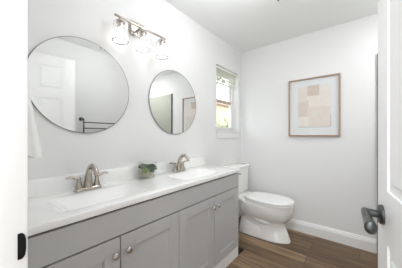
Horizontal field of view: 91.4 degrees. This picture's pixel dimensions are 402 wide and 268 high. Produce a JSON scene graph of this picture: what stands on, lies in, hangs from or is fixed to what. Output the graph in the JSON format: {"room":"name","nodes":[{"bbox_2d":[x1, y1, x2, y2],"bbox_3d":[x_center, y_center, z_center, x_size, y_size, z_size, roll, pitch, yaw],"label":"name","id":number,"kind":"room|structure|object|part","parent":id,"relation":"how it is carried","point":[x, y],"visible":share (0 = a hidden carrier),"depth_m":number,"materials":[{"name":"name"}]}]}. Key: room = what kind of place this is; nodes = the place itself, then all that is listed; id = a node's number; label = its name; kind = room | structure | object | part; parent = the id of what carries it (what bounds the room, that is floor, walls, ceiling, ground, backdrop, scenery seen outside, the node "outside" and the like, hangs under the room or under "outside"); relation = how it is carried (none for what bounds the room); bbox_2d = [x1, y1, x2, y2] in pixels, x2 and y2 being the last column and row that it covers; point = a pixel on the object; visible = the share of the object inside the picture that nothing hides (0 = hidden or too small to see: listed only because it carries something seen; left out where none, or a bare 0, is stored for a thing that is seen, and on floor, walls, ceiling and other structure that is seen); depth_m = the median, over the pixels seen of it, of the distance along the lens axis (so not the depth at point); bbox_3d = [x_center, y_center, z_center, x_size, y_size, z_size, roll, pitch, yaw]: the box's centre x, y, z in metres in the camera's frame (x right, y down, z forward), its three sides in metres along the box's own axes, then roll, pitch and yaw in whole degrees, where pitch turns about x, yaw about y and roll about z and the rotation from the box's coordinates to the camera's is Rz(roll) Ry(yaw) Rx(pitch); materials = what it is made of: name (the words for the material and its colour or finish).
{"room":"bathroom","nodes":[
{"label":"bathroom","id":0,"kind":"room"},
{"bbox_2d":[28,0,240,179],"bbox_3d":[-0.274,-0.017,1.991,0.150,2.440,2.811,0,0,39],"label":"wall","id":1,"kind":"structure","parent":0,"point":[194,52],"depth_m":1.59,"materials":[{"name":"white paint"}]},
{"bbox_2d":[28,36,128,132],"bbox_3d":[-0.750,-0.317,1.278,0.008,0.612,0.612,0,0,39],"label":"round mirror","id":2,"kind":"object","parent":1,"relation":"attached to","point":[77,85],"visible":0.91,"depth_m":1.23,"materials":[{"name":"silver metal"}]},
{"bbox_2d":[28,156,204,197],"bbox_3d":[-0.488,0.292,1.591,0.019,0.098,1.679,0,0,39],"label":"backsplash","id":3,"kind":"structure","parent":1,"relation":"attached to","point":[42,186],"depth_m":1.33,"materials":[{"name":"white stone"}]},
{"bbox_2d":[112,13,167,59],"bbox_3d":[-0.462,-0.771,1.518,0.152,0.242,0.474,0,0,39],"label":"vanity light","id":4,"kind":"object","parent":1,"relation":"attached to","point":[137,30],"visible":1,"depth_m":1.49,"materials":[{"name":"silver metal"}]},
{"bbox_2d":[115,17,124,29],"bbox_3d":[-0.561,-0.778,1.363,0.064,0.075,0.064,0,0,39],"label":"socket","id":5,"kind":"object","parent":4,"relation":"attached to","point":[120,21],"depth_m":1.35,"materials":[{"name":"silver metal"}]},
{"bbox_3d":[-0.561,-0.705,1.363,0.048,0.077,0.048,0,0,39],"label":"bulb","id":6,"kind":"part","parent":4,"relation":"part of","materials":[{"name":"white glass"}]},
{"bbox_3d":[-0.510,-0.837,1.563,0.022,0.110,0.120,0,0,39],"label":"wall plate","id":7,"kind":"part","parent":4,"relation":"part of","materials":[{"name":"silver metal"}]},
{"bbox_2d":[139,28,146,38],"bbox_3d":[-0.446,-0.778,1.505,0.064,0.075,0.064,0,0,39],"label":"socket","id":8,"kind":"object","parent":4,"relation":"attached to","point":[142,31],"depth_m":1.49,"materials":[{"name":"silver metal"}]},
{"bbox_3d":[-0.446,-0.705,1.505,0.048,0.077,0.048,0,0,39],"label":"bulb","id":9,"kind":"part","parent":4,"relation":"part of","materials":[{"name":"white glass"}]},
{"bbox_2d":[158,37,165,46],"bbox_3d":[-0.330,-0.778,1.647,0.064,0.075,0.064,0,0,39],"label":"socket","id":10,"kind":"object","parent":4,"relation":"attached to","point":[161,41],"depth_m":1.63,"materials":[{"name":"silver metal"}]},
{"bbox_3d":[-0.330,-0.705,1.647,0.048,0.077,0.048,0,0,39],"label":"bulb","id":11,"kind":"part","parent":4,"relation":"part of","materials":[{"name":"white glass"}]},
{"bbox_2d":[148,70,195,133],"bbox_3d":[-0.249,-0.312,1.895,0.008,0.612,0.612,0,0,39],"label":"round mirror","id":12,"kind":"object","parent":1,"relation":"attached to","point":[172,101],"visible":1,"depth_m":1.86,"materials":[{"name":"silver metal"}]},
{"bbox_2d":[216,70,239,137],"bbox_3d":[0.323,-0.424,2.705,0.167,0.929,0.568,0,0,39],"label":"window","id":13,"kind":"structure","parent":1,"relation":"in","point":[225,132],"depth_m":2.82,"materials":[{"name":"white paint"}]},
{"bbox_3d":[0.272,-0.654,2.746,0.024,0.414,0.512,0,0,39],"label":"sash","id":14,"kind":"part","parent":13,"relation":"part of","materials":[{"name":"glass"}]},
{"bbox_3d":[0.292,-0.468,2.730,0.024,0.030,0.452,0,0,39],"label":"meeting rail","id":15,"kind":"part","parent":13,"relation":"part of","materials":[{"name":"beige"}]},
{"bbox_3d":[0.292,-0.281,2.730,0.024,0.403,0.512,0,0,39],"label":"sash","id":16,"kind":"part","parent":13,"relation":"part of","materials":[{"name":"white paint"}]},
{"bbox_3d":[0.281,-0.470,2.739,0.060,0.837,0.568,0,0,39],"label":"frame","id":17,"kind":"part","parent":13,"relation":"part of","materials":[{"name":"white paint"}]},
{"bbox_2d":[216,65,236,88],"bbox_3d":[0.338,-0.782,2.693,0.040,0.212,0.556,0,0,39],"label":"window blind","id":18,"kind":"object","parent":13,"relation":"attached to","point":[224,71],"visible":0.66,"depth_m":2.69,"materials":[{"name":"white"}]},
{"bbox_3d":[0.338,-0.682,2.693,0.024,0.012,0.552,0,0,39],"label":"rail","id":19,"kind":"part","parent":18,"relation":"part of","materials":[{"name":"white fabric"}]},
{"bbox_3d":[0.338,-0.874,2.693,0.040,0.029,0.556,0,0,39],"label":"head rail","id":20,"kind":"part","parent":18,"relation":"part of","materials":[{"name":"white"}]},
{"bbox_2d":[165,0,377,52],"bbox_3d":[-0.009,-1.277,0.380,2.792,0.080,4.979,0,0,39],"label":"ceiling","id":21,"kind":"structure","parent":0,"point":[245,25],"depth_m":2.05,"materials":[{"name":"white paint"}]},
{"bbox_2d":[226,216,377,267],"bbox_3d":[-0.009,1.233,0.380,2.792,0.060,4.979,0,0,39],"label":"floor","id":22,"kind":"structure","parent":0,"point":[304,250],"depth_m":1.97,"materials":[{"name":"brown wood"}]},
{"bbox_2d":[28,173,238,267],"bbox_3d":[-0.308,0.786,1.444,0.482,0.833,1.655,0,0,39],"label":"vanity cabinet","id":23,"kind":"object","parent":22,"relation":"on","point":[196,226],"visible":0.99,"depth_m":1.18,"materials":[{"name":"grey paint"}]},
{"bbox_3d":[-0.544,0.806,0.836,0.018,0.587,0.408,0,0,39],"label":"door","id":24,"kind":"part","parent":23,"relation":"part of","materials":[{"name":"grey paint"}]},
{"bbox_3d":[-0.544,0.806,0.837,0.014,0.439,0.260,0,0,39],"label":"inset panel","id":25,"kind":"part","parent":23,"relation":"part of","materials":[{"name":"grey paint"}]},
{"bbox_3d":[-0.416,0.591,0.954,0.032,0.033,0.033,0,0,39],"label":"knob","id":26,"kind":"part","parent":23,"relation":"part of","materials":[{"name":"silver metal"}]},
{"bbox_3d":[-0.372,0.591,1.008,0.032,0.033,0.033,0,0,39],"label":"knob","id":27,"kind":"part","parent":23,"relation":"part of","materials":[{"name":"silver metal"}]},
{"bbox_3d":[-0.166,0.730,1.329,0.011,0.711,1.619,0,0,39],"label":"frame","id":28,"kind":"part","parent":23,"relation":"part of","materials":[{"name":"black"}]},
{"bbox_2d":[28,156,239,236],"bbox_3d":[-0.317,0.327,1.452,0.460,0.168,1.679,0,0,39],"label":"countertop","id":29,"kind":"structure","parent":23,"relation":"on","point":[53,203],"depth_m":1.16,"materials":[{"name":"white stone"}]},
{"bbox_2d":[65,164,107,191],"bbox_3d":[-0.692,0.252,1.202,0.184,0.164,0.184,0,0,-7],"label":"bathroom faucet","id":30,"kind":"object","parent":29,"relation":"on","point":[88,184],"visible":1,"depth_m":1.18,"materials":[{"name":"silver metal"}]},
{"bbox_3d":[-0.743,0.280,1.151,0.043,0.079,0.090,0,0,39],"label":"handle","id":31,"kind":"part","parent":30,"relation":"part of","materials":[{"name":"silver metal"}]},
{"bbox_3d":[-0.696,0.325,1.209,0.054,0.019,0.154,0,0,39],"label":"plate","id":32,"kind":"part","parent":30,"relation":"part of","materials":[{"name":"silver metal"}]},
{"bbox_3d":[-0.656,0.245,1.176,0.161,0.150,0.058,0,0,39],"label":"spout","id":33,"kind":"part","parent":30,"relation":"part of","materials":[{"name":"silver metal"}]},
{"bbox_3d":[-0.649,0.280,1.267,0.043,0.079,0.090,0,0,39],"label":"handle","id":34,"kind":"part","parent":30,"relation":"part of","materials":[{"name":"silver metal"}]},
{"bbox_2d":[45,184,148,211],"bbox_3d":[-0.550,0.373,1.097,0.268,0.077,0.478,0,0,39],"label":"sink basin","id":35,"kind":"object","parent":29,"relation":"in","point":[74,202],"depth_m":1.12,"materials":[{"name":"white ceramic"}]},
{"bbox_2d":[138,160,156,178],"bbox_3d":[-0.421,0.270,1.539,0.129,0.128,0.139,0,0,39],"label":"succulent planter","id":36,"kind":"object","parent":29,"relation":"on","point":[147,169],"visible":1,"depth_m":1.51,"materials":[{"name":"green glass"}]},
{"bbox_2d":[169,154,189,172],"bbox_3d":[-0.201,0.252,1.806,0.184,0.164,0.184,0,0,-7],"label":"bathroom faucet","id":37,"kind":"object","parent":29,"relation":"on","point":[179,167],"visible":1,"depth_m":1.79,"materials":[{"name":"silver metal"}]},
{"bbox_3d":[-0.252,0.280,1.756,0.043,0.079,0.090,0,0,39],"label":"handle","id":38,"kind":"part","parent":37,"relation":"part of","materials":[{"name":"silver metal"}]},
{"bbox_3d":[-0.165,0.245,1.781,0.161,0.150,0.058,0,0,39],"label":"spout","id":39,"kind":"part","parent":37,"relation":"part of","materials":[{"name":"silver metal"}]},
{"bbox_2d":[166,169,219,179],"bbox_3d":[-0.059,0.373,1.702,0.268,0.077,0.478,0,0,39],"label":"sink basin","id":40,"kind":"object","parent":29,"relation":"in","point":[192,174],"depth_m":1.79,"materials":[{"name":"white ceramic"}]},
{"bbox_3d":[-0.283,0.806,1.157,0.018,0.587,0.408,0,0,39],"label":"door","id":41,"kind":"part","parent":23,"relation":"part of","materials":[{"name":"grey paint"}]},
{"bbox_3d":[-0.284,0.806,1.158,0.014,0.439,0.260,0,0,39],"label":"inset panel","id":42,"kind":"part","parent":23,"relation":"part of","materials":[{"name":"grey paint"}]},
{"bbox_3d":[-0.022,0.806,1.479,0.018,0.587,0.408,0,0,39],"label":"door","id":43,"kind":"part","parent":23,"relation":"part of","materials":[{"name":"grey paint"}]},
{"bbox_3d":[-0.023,0.806,1.479,0.014,0.439,0.260,0,0,39],"label":"inset panel","id":44,"kind":"part","parent":23,"relation":"part of","materials":[{"name":"grey paint"}]},
{"bbox_3d":[0.238,0.806,1.800,0.018,0.587,0.408,0,0,39],"label":"door","id":45,"kind":"part","parent":23,"relation":"part of","materials":[{"name":"grey paint"}]},
{"bbox_3d":[0.237,0.806,1.801,0.014,0.439,0.260,0,0,39],"label":"inset panel","id":46,"kind":"part","parent":23,"relation":"part of","materials":[{"name":"grey paint"}]},
{"bbox_2d":[222,163,294,243],"bbox_3d":[0.711,0.800,2.424,0.820,0.806,0.436,0,0,39],"label":"toilet","id":47,"kind":"object","parent":22,"relation":"on","point":[264,215],"visible":0.89,"depth_m":2.26,"materials":[{"name":"white ceramic"}]},
{"bbox_3d":[0.471,0.416,2.618,0.202,0.038,0.436,0,0,39],"label":"tank lid","id":48,"kind":"part","parent":47,"relation":"part of","materials":[{"name":"white ceramic"}]},
{"bbox_3d":[0.468,0.595,2.620,0.194,0.320,0.416,0,0,39],"label":"tank","id":49,"kind":"part","parent":47,"relation":"part of","materials":[{"name":"white ceramic"}]},
{"bbox_3d":[0.815,0.753,2.339,0.549,0.024,0.384,0,0,39],"label":"lid","id":50,"kind":"part","parent":47,"relation":"part of","materials":[{"name":"white plastic"}]},
{"bbox_3d":[0.821,0.784,2.334,0.535,0.017,0.386,0,0,39],"label":"seat","id":51,"kind":"part","parent":47,"relation":"part of","materials":[{"name":"white plastic"}]},
{"bbox_2d":[241,13,377,243],"bbox_3d":[1.567,-0.017,2.243,2.692,2.440,0.100,0,0,39],"label":"wall","id":52,"kind":"structure","parent":0,"point":[329,180],"depth_m":2.31,"materials":[{"name":"white paint"}]},
{"bbox_2d":[288,73,339,135],"bbox_3d":[1.337,-0.336,2.345,0.541,0.703,0.029,0,0,39],"label":"framed art","id":53,"kind":"object","parent":52,"relation":"attached to","point":[314,102],"visible":1,"depth_m":2.33,"materials":[{"name":"beige paper"}]},
{"bbox_2d":[298,84,330,127],"bbox_3d":[1.346,-0.344,2.338,0.345,0.506,0.002,0,0,39],"label":"print","id":54,"kind":"object","parent":53,"relation":"attached to","point":[314,100],"depth_m":2.33},
{"bbox_2d":[286,218,376,253],"bbox_3d":[1.193,1.135,2.472,1.522,0.137,0.016,0,0,39],"label":"baseboard","id":55,"kind":"structure","parent":52,"relation":"attached to","point":[353,240],"depth_m":2.21,"materials":[{"name":"white paint"}]},
{"bbox_2d":[377,53,377,253],"bbox_3d":[2.141,0.188,1.700,0.912,2.029,0.020,0,0,39],"label":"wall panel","id":56,"kind":"object","parent":52,"relation":"attached to","point":[377,53],"visible":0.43,"depth_m":1.98,"materials":[{"name":"grey"}]},
{"bbox_3d":[-0.431,-0.017,0.386,1.628,2.440,0.120,0,0,39],"label":"wall","id":57,"kind":"structure","parent":0,"visible":0},
{"bbox_2d":[0,0,27,267],"bbox_3d":[-0.162,0.090,0.167,0.862,2.225,0.146,0,0,39],"label":"trim","id":58,"kind":"structure","parent":57,"relation":"attached to","point":[13,13],"depth_m":0.43,"materials":[{"name":"white paint"}]},
{"bbox_3d":[-0.406,0.251,0.444,0.003,0.058,0.014,0,0,39],"label":"strike plate","id":59,"kind":"part","parent":58,"relation":"part of","materials":[{"name":"black metal"}]},
{"bbox_2d":[361,0,401,267],"bbox_3d":[0.393,0.123,0.345,0.100,2.135,0.850,0,0,32],"label":"door","id":60,"kind":"structure","parent":57,"relation":"in","point":[388,212],"depth_m":0.57,"materials":[{"name":"white paint"}]},
{"bbox_3d":[0.536,0.258,0.607,0.058,0.062,0.168,0,0,36],"label":"handle","id":61,"kind":"part","parent":60,"relation":"part of","materials":[{"name":"grey metal"}]},
{"bbox_3d":[-0.673,-0.240,0.702,0.040,0.043,0.065,0,0,39],"label":"towel hook","id":62,"kind":"object","parent":57,"relation":"attached to","visible":0},
{"bbox_2d":[28,87,41,157],"bbox_3d":[-0.653,-0.062,0.735,0.195,0.289,0.095,0,0,39],"label":"hand towel","id":63,"kind":"object","parent":62,"relation":"hanging from","point":[34,147],"visible":0.36,"depth_m":0.69,"materials":[{"name":"white fabric"}]},
{"label":"outside","id":64,"kind":"structure","parent":0,"visible":0},
{"bbox_3d":[-6.109,1.653,25.558,38.308,0.100,48.000,0,0,39],"label":"ground","id":65,"kind":"structure","parent":64,"visible":0},
{"bbox_2d":[216,103,228,123],"bbox_3d":[0.735,-0.597,16.144,5.800,4.400,18.800,0,0,39],"label":"neighbouring house","id":66,"kind":"structure","parent":65,"relation":"on","point":[222,110],"depth_m":13.19,"materials":[{"name":"beige paint"}]},
{"bbox_2d":[216,114,228,126],"bbox_3d":[0.405,0.498,5.307,1.333,2.373,1.289,0,0,39],"label":"shrub","id":67,"kind":"object","parent":65,"relation":"on","point":[219,121],"visible":0.02,"depth_m":5.09,"materials":[{"name":"green plant"}]},
{"bbox_2d":[218,115,228,126],"bbox_3d":[0.959,0.409,7.414,1.258,2.388,1.355,0,0,39],"label":"shrub","id":68,"kind":"object","parent":65,"relation":"on","point":[228,115],"visible":0.02,"depth_m":7.37,"materials":[{"name":"green plant"}]}
]}

